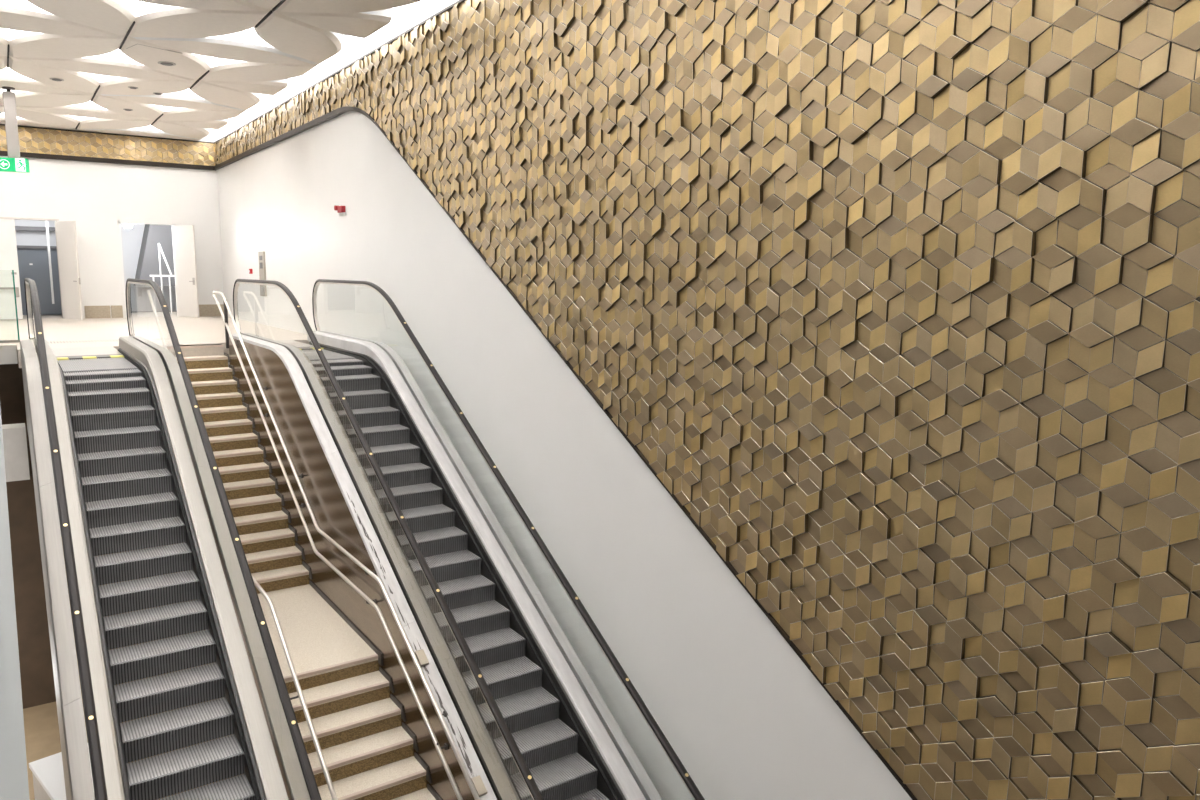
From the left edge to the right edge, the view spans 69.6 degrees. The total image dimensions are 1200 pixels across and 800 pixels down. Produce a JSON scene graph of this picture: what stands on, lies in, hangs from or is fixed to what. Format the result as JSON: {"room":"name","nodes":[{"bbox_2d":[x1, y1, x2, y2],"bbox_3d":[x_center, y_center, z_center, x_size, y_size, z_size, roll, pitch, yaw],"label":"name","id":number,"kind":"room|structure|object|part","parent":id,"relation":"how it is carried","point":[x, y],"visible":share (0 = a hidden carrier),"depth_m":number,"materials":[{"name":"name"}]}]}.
{"room":"metro station","nodes":[
{"label":"metro station","id":0,"kind":"room"},
{"bbox_2d":[0,406,29,799],"bbox_3d":[-6.908,2.816,9.873,0.490,7.749,17.210,-5,10,-34],"label":"wall","id":1,"kind":"structure","parent":0,"point":[14,785],"depth_m":7.59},
{"bbox_2d":[0,345,17,363],"bbox_3d":[-14.263,-0.623,14.776,7.120,0.362,0.030,-5,10,-34],"label":"trim","id":2,"kind":"structure","parent":1,"relation":"attached to","point":[8,353],"depth_m":16.68,"materials":[{"name":"white"}]},
{"bbox_2d":[0,364,32,473],"bbox_3d":[-14.740,2.474,16.049,7.300,6.188,0.200,-5,10,-34],"label":"wall","id":3,"kind":"structure","parent":0,"point":[12,399],"depth_m":17.50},
{"bbox_2d":[6,474,55,708],"bbox_3d":[-13.176,3.750,13.897,7.280,4.328,0.200,-5,10,-34],"label":"wall","id":4,"kind":"structure","parent":0,"point":[35,658],"depth_m":15.70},
{"bbox_2d":[2,423,29,481],"bbox_3d":[-13.178,1.176,13.434,7.140,0.940,0.500,-5,10,-34],"label":"beam","id":5,"kind":"structure","parent":4,"relation":"attached to","point":[14,435],"depth_m":15.14,"materials":[{"name":"concrete"}]},
{"bbox_2d":[14,220,61,314],"bbox_3d":[-17.229,-4.086,25.806,3.700,3.200,2.416,-5,10,-34],"label":"wall","id":6,"kind":"structure","parent":0,"point":[26,238],"depth_m":26.78,"materials":[{"name":"white paint"}]},
{"bbox_2d":[15,226,61,314],"bbox_3d":[-17.817,-3.974,26.579,2.180,2.700,0.280,-5,10,-34],"label":"door","id":7,"kind":"structure","parent":6,"relation":"in","point":[33,261],"depth_m":26.83,"materials":[{"name":"grey metal"}]},
{"bbox_2d":[0,125,214,165],"bbox_3d":[-17.301,-7.189,23.430,12.780,0.687,0.070,-5,10,-34],"label":"wall","id":8,"kind":"structure","parent":0,"point":[43,141],"depth_m":25.40,"materials":[{"name":"tile"}]},
{"bbox_2d":[0,123,223,317],"bbox_3d":[-17.391,-5.070,23.906,12.850,6.300,0.250,-5,10,-34],"label":"wall","id":9,"kind":"structure","parent":0,"point":[96,196],"depth_m":25.73,"materials":[{"name":"white paint"}]},
{"bbox_2d":[0,219,22,319],"bbox_3d":[-16.943,-3.667,24.262,1.020,2.810,0.150,-5,10,-34],"label":"door","id":10,"kind":"structure","parent":9,"relation":"in","point":[8,246],"depth_m":24.43,"materials":[{"name":"white paint"}]},
{"bbox_2d":[0,217,58,220],"bbox_3d":[-16.543,-5.126,24.381,2.150,0.050,0.120,-5,10,-34],"label":"trim","id":11,"kind":"structure","parent":9,"relation":"attached to","point":[0,217],"depth_m":24.53,"materials":[{"name":"white paint"}]},
{"bbox_2d":[55,225,62,317],"bbox_3d":[-15.941,-3.837,25.513,0.060,2.820,0.880,-5,10,-34],"label":"trim","id":12,"kind":"structure","parent":9,"relation":"attached to","point":[55,225],"depth_m":25.69,"materials":[{"name":"white wood"}]},
{"bbox_2d":[55,221,82,319],"bbox_3d":[-15.277,-3.723,24.826,1.012,2.790,0.090,6,10,31],"label":"door","id":13,"kind":"structure","parent":9,"relation":"in","point":[66,234],"depth_m":24.80,"materials":[{"name":"white paint"}]},
{"bbox_2d":[84,305,122,317],"bbox_3d":[-14.857,-2.639,25.869,0.990,0.370,0.030,-5,10,-34],"label":"baseboard","id":14,"kind":"structure","parent":9,"relation":"attached to","point":[90,311],"depth_m":25.85,"materials":[{"name":"beige wood"}]},
{"bbox_2d":[0,151,215,170],"bbox_3d":[-17.307,-6.784,23.493,12.780,0.128,0.124,-5,10,-34],"label":"trim","id":15,"kind":"structure","parent":9,"relation":"attached to","point":[2,153],"depth_m":25.40,"materials":[{"name":"brown metal"}]},
{"bbox_2d":[118,221,178,317],"bbox_3d":[-13.826,-3.991,26.502,1.560,2.880,0.220,-5,10,-34],"label":"trim","id":16,"kind":"structure","parent":9,"relation":"attached to","point":[119,222],"depth_m":26.06,"materials":[{"name":"white paint"}]},
{"bbox_2d":[172,225,199,316],"bbox_3d":[-12.777,-3.957,26.589,0.920,2.790,0.110,5,9,25],"label":"door","id":17,"kind":"structure","parent":9,"relation":"in","point":[184,247],"depth_m":26.58,"materials":[{"name":"white paint"}]},
{"bbox_2d":[199,304,223,315],"bbox_3d":[-12.428,-2.857,27.519,0.840,0.370,0.030,-5,10,-34],"label":"baseboard","id":18,"kind":"structure","parent":9,"relation":"attached to","point":[209,309],"depth_m":27.51,"materials":[{"name":"beige wood"}]},
{"bbox_2d":[23,537,243,799],"bbox_3d":[-10.219,6.189,13.097,14.900,0.200,28.334,-5,10,-34],"label":"floor","id":19,"kind":"structure","parent":0,"point":[41,725],"depth_m":15.13,"materials":[{"name":"beige tile"}]},
{"bbox_2d":[29,746,94,799],"bbox_3d":[-7.765,5.827,12.883,1.530,0.630,0.900,9,12,43],"label":"storage box","id":20,"kind":"object","parent":19,"relation":"on","point":[48,773],"visible":0.35,"depth_m":12.77,"materials":[{"name":"concrete"}]},
{"bbox_2d":[20,278,321,799],"bbox_3d":[-5.814,3.392,10.995,1.908,9.657,14.461,-5,10,-34],"label":"escalator","id":21,"kind":"object","parent":19,"relation":"on","point":[141,383],"visible":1,"depth_m":9.57,"materials":[{"name":"metal"}]},
{"bbox_3d":[-9.231,-1.399,14.037,0.012,1.000,2.465,-5,10,-34],"label":"glass panel","id":22,"kind":"part","parent":21,"relation":"part of","materials":[{"name":"clear glass"}]},
{"bbox_3d":[-6.301,4.082,10.128,0.020,8.535,13.400,-5,10,-34],"label":"panel","id":23,"kind":"part","parent":21,"relation":"part of","materials":[{"name":"metal"}]},
{"bbox_3d":[-6.171,1.531,9.902,0.084,5.663,13.553,-5,10,-34],"label":"handrail","id":24,"kind":"part","parent":21,"relation":"part of","materials":[{"name":"black rubber"}]},
{"bbox_3d":[-9.341,-0.830,15.629,1.078,0.106,1.850,-5,10,-34],"label":"floor plate","id":25,"kind":"part","parent":21,"relation":"part of","materials":[{"name":"beige metal"}]},
{"bbox_3d":[-8.748,-0.719,14.770,1.058,0.072,0.250,-5,10,-34],"label":"comb plate","id":26,"kind":"part","parent":21,"relation":"part of","materials":[{"name":"grey"}]},
{"bbox_3d":[-5.875,2.902,10.056,0.038,5.940,13.100,-5,10,-34],"label":"skirt panel","id":27,"kind":"part","parent":21,"relation":"part of","materials":[{"name":"grey metal"}]},
{"bbox_3d":[-4.984,2.821,10.661,0.038,5.940,13.100,-5,10,-34],"label":"skirt panel","id":28,"kind":"part","parent":21,"relation":"part of","materials":[{"name":"grey metal"}]},
{"bbox_3d":[-4.752,3.943,11.180,0.020,8.535,13.400,-5,10,-34],"label":"panel","id":29,"kind":"part","parent":21,"relation":"part of","materials":[{"name":"silver metal"}]},
{"bbox_3d":[-4.902,1.417,10.764,0.084,5.663,13.553,-5,10,-34],"label":"handrail","id":30,"kind":"part","parent":21,"relation":"part of","materials":[{"name":"black rubber"}]},
{"bbox_2d":[147,290,337,799],"bbox_3d":[-4.654,1.819,10.918,0.160,6.062,13.222,-5,10,-34],"label":"stair handrail","id":31,"kind":"object","parent":21,"relation":"attached to","point":[261,590],"visible":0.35,"depth_m":8.96,"materials":[{"name":"white metal"}]},
{"bbox_2d":[161,344,441,799],"bbox_3d":[-4.289,3.048,11.761,1.452,6.531,14.418,-5,10,-34],"label":"staircase","id":32,"kind":"structure","parent":19,"relation":"on","point":[368,754],"depth_m":11.21,"materials":[{"name":"stone"}]},
{"bbox_2d":[229,279,704,799],"bbox_3d":[-3.019,3.140,12.895,1.908,9.657,14.461,-5,10,-34],"label":"escalator","id":33,"kind":"object","parent":19,"relation":"on","point":[342,407],"visible":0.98,"depth_m":11.14,"materials":[{"name":"metal"}]},
{"bbox_3d":[-6.545,-1.081,17.528,1.078,0.106,1.850,-5,10,-34],"label":"floor plate","id":34,"kind":"part","parent":33,"relation":"part of","materials":[{"name":"silver metal"}]},
{"bbox_2d":[213,291,479,799],"bbox_3d":[-3.753,1.887,12.002,0.127,6.423,13.954,-5,10,-34],"label":"stair handrail","id":35,"kind":"object","parent":33,"relation":"attached to","point":[439,714],"visible":1,"depth_m":10.78,"materials":[{"name":"white metal"}]},
{"bbox_3d":[-7.129,-1.450,16.483,0.055,0.930,0.060,-5,10,-34],"label":"post","id":36,"kind":"part","parent":35,"relation":"part of","materials":[{"name":"grey metal"}]},
{"bbox_3d":[-3.506,3.831,12.027,0.020,8.535,13.400,-5,10,-34],"label":"panel","id":37,"kind":"part","parent":33,"relation":"part of","materials":[{"name":"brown metal"}]},
{"bbox_3d":[-3.375,1.280,11.801,0.084,5.663,13.553,-5,10,-34],"label":"handrail","id":38,"kind":"part","parent":33,"relation":"part of","materials":[{"name":"black rubber"}]},
{"bbox_3d":[-3.079,2.650,11.955,0.038,5.940,13.100,-5,10,-34],"label":"skirt panel","id":39,"kind":"part","parent":33,"relation":"part of","materials":[{"name":"grey metal"}]},
{"bbox_3d":[-1.956,3.692,13.079,0.020,8.535,13.400,-5,10,-34],"label":"panel","id":40,"kind":"part","parent":33,"relation":"part of","materials":[{"name":"white paint"}]},
{"bbox_3d":[-2.188,2.570,12.560,0.038,5.940,13.100,-5,10,-34],"label":"skirt panel","id":41,"kind":"part","parent":33,"relation":"part of","materials":[{"name":"grey metal"}]},
{"bbox_2d":[120,223,176,310],"bbox_3d":[-14.340,-4.537,28.720,4.000,3.300,4.016,-5,10,-34],"label":"wall","id":42,"kind":"structure","parent":0,"point":[132,237],"depth_m":29.86,"materials":[{"name":"white paint"}]},
{"bbox_2d":[123,224,132,227],"bbox_3d":[-14.838,-5.487,27.133,0.260,0.165,0.200,-5,10,-34],"label":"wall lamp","id":43,"kind":"object","parent":42,"relation":"attached to","point":[124,225],"visible":0.8,"depth_m":27.06,"materials":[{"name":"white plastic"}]},
{"bbox_2d":[134,224,174,285],"bbox_3d":[-14.611,-5.064,29.871,2.680,2.200,1.300,-5,10,-34],"label":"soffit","id":44,"kind":"structure","parent":42,"relation":"attached to","point":[148,262],"depth_m":28.99,"materials":[{"name":"grey paint"}]},
{"bbox_2d":[0,312,308,367],"bbox_3d":[-15.135,-1.566,21.022,12.820,0.340,14.890,-5,10,-34],"label":"floor","id":45,"kind":"structure","parent":0,"point":[204,330],"depth_m":20.71,"materials":[{"name":"tile"}]},
{"bbox_2d":[0,270,19,342],"bbox_3d":[-13.602,-1.690,15.964,4.700,1.460,0.090,-5,10,-34],"label":"guard","id":46,"kind":"object","parent":45,"relation":"on","point":[18,340],"visible":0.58,"depth_m":17.25,"materials":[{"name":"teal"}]},
{"bbox_2d":[45,221,54,303],"bbox_3d":[-16.745,-4.243,26.286,0.060,2.620,0.060,-5,10,-34],"label":"post","id":47,"kind":"object","parent":45,"relation":"on","point":[47,229],"visible":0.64,"depth_m":26.27,"materials":[{"name":"metal"}]},
{"bbox_2d":[47,339,118,343],"bbox_3d":[-10.623,-1.200,17.688,1.406,0.008,0.486,-5,10,-34],"label":"tactile paving","id":48,"kind":"object","parent":45,"relation":"on","point":[112,339],"visible":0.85,"depth_m":17.68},
{"bbox_2d":[150,243,174,313],"bbox_3d":[-14.157,-3.985,28.390,1.150,2.309,0.160,-5,10,-34],"label":"stair railing","id":49,"kind":"object","parent":45,"relation":"on","point":[159,245],"visible":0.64,"depth_m":28.23,"materials":[{"name":"white metal"}]},
{"bbox_3d":[-14.381,-4.587,28.203,0.040,1.050,0.040,-5,10,-34],"label":"newel post","id":50,"kind":"part","parent":49,"relation":"part of","materials":[{"name":"white metal"}]},
{"bbox_3d":[-14.128,-4.073,28.336,1.150,0.060,0.060,-5,10,-34],"label":"rail","id":51,"kind":"part","parent":49,"relation":"part of","materials":[{"name":"white metal"}]},
{"bbox_3d":[-14.249,-4.614,28.291,0.377,1.038,0.060,-5,10,-34],"label":"slanting rail","id":52,"kind":"part","parent":49,"relation":"part of","materials":[{"name":"white metal"}]},
{"bbox_2d":[0,0,432,140],"bbox_3d":[-6.375,-5.304,7.657,12.850,0.364,39.034,-5,10,-34],"label":"ceiling","id":53,"kind":"structure","parent":0,"point":[231,58],"depth_m":15.88,"materials":[{"name":"white"}]},
{"bbox_3d":[-16.130,-7.472,21.991,3.445,0.240,1.340,5,10,28],"label":"petal panel","id":54,"kind":"part","parent":53,"relation":"part of","materials":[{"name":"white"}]},
{"bbox_3d":[-14.424,-7.090,19.529,1.340,0.240,3.445,0,8,-4],"label":"petal panel","id":55,"kind":"part","parent":53,"relation":"part of","materials":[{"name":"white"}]},
{"bbox_3d":[-12.717,-6.707,17.067,3.445,0.240,1.340,5,10,28],"label":"petal panel","id":56,"kind":"part","parent":53,"relation":"part of","materials":[{"name":"white"}]},
{"bbox_3d":[-11.010,-6.324,14.605,1.340,0.240,3.445,0,8,-4],"label":"petal panel","id":57,"kind":"part","parent":53,"relation":"part of","materials":[{"name":"white"}]},
{"bbox_2d":[0,86,29,172],"bbox_3d":[-13.293,-5.971,19.018,1.121,1.820,0.280,-2,9,-20],"label":"exit sign","id":58,"kind":"object","parent":53,"relation":"hanging from","point":[13,163],"visible":1,"depth_m":19.09,"materials":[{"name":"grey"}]},
{"bbox_3d":[-13.030,-6.081,19.119,0.230,1.425,0.100,-5,10,-34],"label":"post","id":59,"kind":"part","parent":58,"relation":"part of","materials":[{"name":"grey metal"}]},
{"bbox_3d":[-16.170,-7.696,23.501,3.320,0.240,0.884,-5,10,-34],"label":"petal panel","id":60,"kind":"part","parent":53,"relation":"part of","materials":[{"name":"white"}]},
{"bbox_3d":[-12.886,-6.960,18.763,3.320,0.240,1.340,-5,10,-34],"label":"petal panel","id":61,"kind":"part","parent":53,"relation":"part of","materials":[{"name":"white"}]},
{"bbox_3d":[-14.761,-7.595,22.921,1.340,0.240,3.445,0,8,-7],"label":"petal panel","id":62,"kind":"part","parent":53,"relation":"part of","materials":[{"name":"white"}]},
{"bbox_3d":[-13.054,-7.213,20.459,3.445,0.240,1.340,5,9,25],"label":"petal panel","id":63,"kind":"part","parent":53,"relation":"part of","materials":[{"name":"white"}]},
{"bbox_3d":[-11.347,-6.830,17.997,1.340,0.240,3.445,0,8,-7],"label":"petal panel","id":64,"kind":"part","parent":53,"relation":"part of","materials":[{"name":"white"}]},
{"bbox_2d":[50,78,63,80],"bbox_3d":[-11.389,-6.713,18.109,0.260,0.028,0.260,-5,10,-34],"label":"ceiling speaker","id":65,"kind":"object","parent":53,"relation":"attached to","point":[53,79],"visible":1,"depth_m":18.06,"materials":[{"name":"grey"}]},
{"bbox_3d":[-9.472,-6.194,13.839,3.320,0.240,1.340,-5,10,-34],"label":"petal panel","id":66,"kind":"part","parent":53,"relation":"part of","materials":[{"name":"white"}]},
{"bbox_3d":[-9.641,-6.447,15.535,1.708,0.240,3.020,-5,10,-34],"label":"petal panel","id":67,"kind":"part","parent":53,"relation":"part of","materials":[{"name":"white"}]},
{"bbox_3d":[-7.934,-6.064,13.073,1.340,0.240,3.445,0,8,-7],"label":"petal panel","id":68,"kind":"part","parent":53,"relation":"part of","materials":[{"name":"white"}]},
{"bbox_3d":[-13.223,-7.465,22.155,3.320,0.240,1.340,-5,10,-34],"label":"petal panel","id":69,"kind":"part","parent":53,"relation":"part of","materials":[{"name":"white"}]},
{"bbox_3d":[-9.809,-6.700,17.231,3.320,0.240,1.340,-5,10,-34],"label":"petal panel","id":70,"kind":"part","parent":53,"relation":"part of","materials":[{"name":"white"}]},
{"bbox_3d":[-13.391,-7.718,23.851,3.445,0.240,1.340,5,10,28],"label":"petal panel","id":71,"kind":"part","parent":53,"relation":"part of","materials":[{"name":"white"}]},
{"bbox_3d":[-11.685,-7.335,21.389,1.340,0.240,3.445,0,8,-4],"label":"petal panel","id":72,"kind":"part","parent":53,"relation":"part of","materials":[{"name":"white"}]},
{"bbox_3d":[-7.239,-6.253,13.507,3.220,0.016,2.929,-5,10,-34],"label":"light panel","id":73,"kind":"part","parent":53,"relation":"part of","materials":[{"name":"white"}]},
{"bbox_3d":[-13.431,-7.942,25.361,3.320,0.240,0.884,-5,10,-34],"label":"petal panel","id":74,"kind":"part","parent":53,"relation":"part of","materials":[{"name":"white"}]},
{"bbox_3d":[-9.978,-6.953,18.927,3.445,0.240,1.340,5,10,28],"label":"petal panel","id":75,"kind":"part","parent":53,"relation":"part of","materials":[{"name":"white"}]},
{"bbox_3d":[-8.271,-6.570,16.466,1.340,0.240,3.445,0,8,-4],"label":"petal panel","id":76,"kind":"part","parent":53,"relation":"part of","materials":[{"name":"white"}]},
{"bbox_2d":[158,61,175,65],"bbox_3d":[-8.318,-6.455,16.586,0.320,0.028,0.320,-5,10,-34],"label":"ceiling speaker","id":77,"kind":"object","parent":53,"relation":"attached to","point":[165,63],"visible":1,"depth_m":16.54,"materials":[{"name":"grey"}]},
{"bbox_3d":[-10.147,-7.206,20.623,3.320,0.240,1.340,-5,10,-34],"label":"petal panel","id":78,"kind":"part","parent":53,"relation":"part of","materials":[{"name":"white"}]},
{"bbox_3d":[-12.022,-7.841,24.782,1.340,0.240,3.445,0,8,-7],"label":"petal panel","id":79,"kind":"part","parent":53,"relation":"part of","materials":[{"name":"white"}]},
{"bbox_3d":[-11.169,-7.650,23.551,1.660,0.240,1.340,-5,10,-34],"label":"petal panel","id":80,"kind":"part","parent":53,"relation":"part of","materials":[{"name":"white"}]},
{"bbox_3d":[-6.565,-6.187,14.004,1.708,0.240,3.020,-5,10,-34],"label":"petal panel","id":81,"kind":"part","parent":53,"relation":"part of","materials":[{"name":"white"}]},
{"bbox_3d":[-6.396,-5.934,12.308,3.320,0.240,1.340,-5,10,-34],"label":"petal panel","id":82,"kind":"part","parent":53,"relation":"part of","materials":[{"name":"white"}]},
{"bbox_3d":[-10.315,-7.458,22.320,3.445,0.240,1.340,5,9,25],"label":"petal panel","id":83,"kind":"part","parent":53,"relation":"part of","materials":[{"name":"white"}]},
{"bbox_3d":[-6.733,-6.440,15.700,3.320,0.240,1.340,-5,10,-34],"label":"petal panel","id":84,"kind":"part","parent":53,"relation":"part of","materials":[{"name":"white"}]},
{"bbox_3d":[-8.609,-7.076,19.858,1.340,0.240,3.445,0,8,-7],"label":"petal panel","id":85,"kind":"part","parent":53,"relation":"part of","materials":[{"name":"white"}]},
{"bbox_3d":[-7.755,-6.884,18.627,1.660,0.240,1.340,-5,10,-34],"label":"petal panel","id":86,"kind":"part","parent":53,"relation":"part of","materials":[{"name":"white"}]},
{"bbox_3d":[-5.887,-6.380,14.462,3.220,0.016,2.929,-5,10,-34],"label":"light panel","id":87,"kind":"part","parent":53,"relation":"part of","materials":[{"name":"white"}]},
{"bbox_3d":[-6.912,-6.692,17.389,1.684,0.240,3.020,-5,10,-34],"label":"petal panel","id":88,"kind":"part","parent":53,"relation":"part of","materials":[{"name":"white"}]},
{"bbox_3d":[-4.858,-5.804,11.542,1.340,0.240,3.445,0,8,-7],"label":"petal panel","id":89,"kind":"part","parent":53,"relation":"part of","materials":[{"name":"white"}]},
{"bbox_3d":[-5.195,-6.310,14.934,1.340,0.240,3.445,0,8,-7],"label":"petal panel","id":90,"kind":"part","parent":53,"relation":"part of","materials":[{"name":"white"}]},
{"bbox_2d":[210,0,432,133],"bbox_3d":[-3.892,-6.400,14.851,0.370,0.030,29.034,-5,10,-34],"label":"recessed light","id":91,"kind":"object","parent":53,"relation":"in","point":[349,43],"depth_m":16.20,"materials":[{"name":"white"}]},
{"bbox_3d":[-4.342,-6.119,13.703,1.660,0.240,1.340,-5,10,-34],"label":"petal panel","id":92,"kind":"part","parent":53,"relation":"part of","materials":[{"name":"white"}]},
{"bbox_2d":[215,0,457,140],"bbox_3d":[-2.440,-6.271,13.301,0.190,0.720,34.034,-5,10,-34],"label":"cove","id":93,"kind":"object","parent":53,"relation":"in","point":[434,6],"visible":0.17,"depth_m":16.55,"materials":[{"name":"white"}]},
{"bbox_3d":[-3.489,-5.927,12.472,3.445,0.240,1.340,5,10,28],"label":"petal panel","id":94,"kind":"part","parent":53,"relation":"part of","materials":[{"name":"white"}]},
{"bbox_2d":[217,111,911,799],"bbox_3d":[-3.827,1.241,16.390,0.230,13.703,29.534,-5,10,-34],"label":"wall","id":95,"kind":"structure","parent":0,"point":[740,710],"depth_m":11.39,"materials":[{"name":"white paint"}]},
{"bbox_2d":[258,251,266,295],"bbox_3d":[-9.114,-3.401,23.305,0.054,1.190,0.560,-5,10,-34],"label":"station","id":96,"kind":"object","parent":95,"relation":"attached to","point":[262,268],"visible":1,"depth_m":23.21,"materials":[{"name":"beige metal"}]},
{"bbox_2d":[334,205,345,215],"bbox_3d":[-5.275,-3.850,17.536,0.120,0.210,0.409,-5,10,-34],"label":"fire alarm","id":97,"kind":"object","parent":95,"relation":"attached to","point":[341,210],"visible":1,"depth_m":17.48,"materials":[{"name":"red plastic"}]},
{"bbox_2d":[214,0,1199,799],"bbox_3d":[-3.831,-1.272,15.813,0.110,9.876,29.234,-5,10,-34],"label":"wall","id":98,"kind":"structure","parent":0,"point":[898,301],"depth_m":6.82,"materials":[{"name":"tile"}]},
{"bbox_2d":[0,0,464,143],"bbox_3d":[-9.044,-5.702,11.516,12.830,0.035,29.244,-5,10,-34],"label":"trim","id":99,"kind":"structure","parent":98,"relation":"attached to","point":[458,1],"depth_m":18.78,"materials":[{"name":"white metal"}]},
{"bbox_2d":[214,106,916,799],"bbox_3d":[-3.832,-0.914,15.831,0.105,9.215,29.174,-5,10,-34],"label":"trim","id":100,"kind":"structure","parent":98,"relation":"attached to","point":[335,113],"depth_m":10.56,"materials":[{"name":"brown metal"}]}
]}

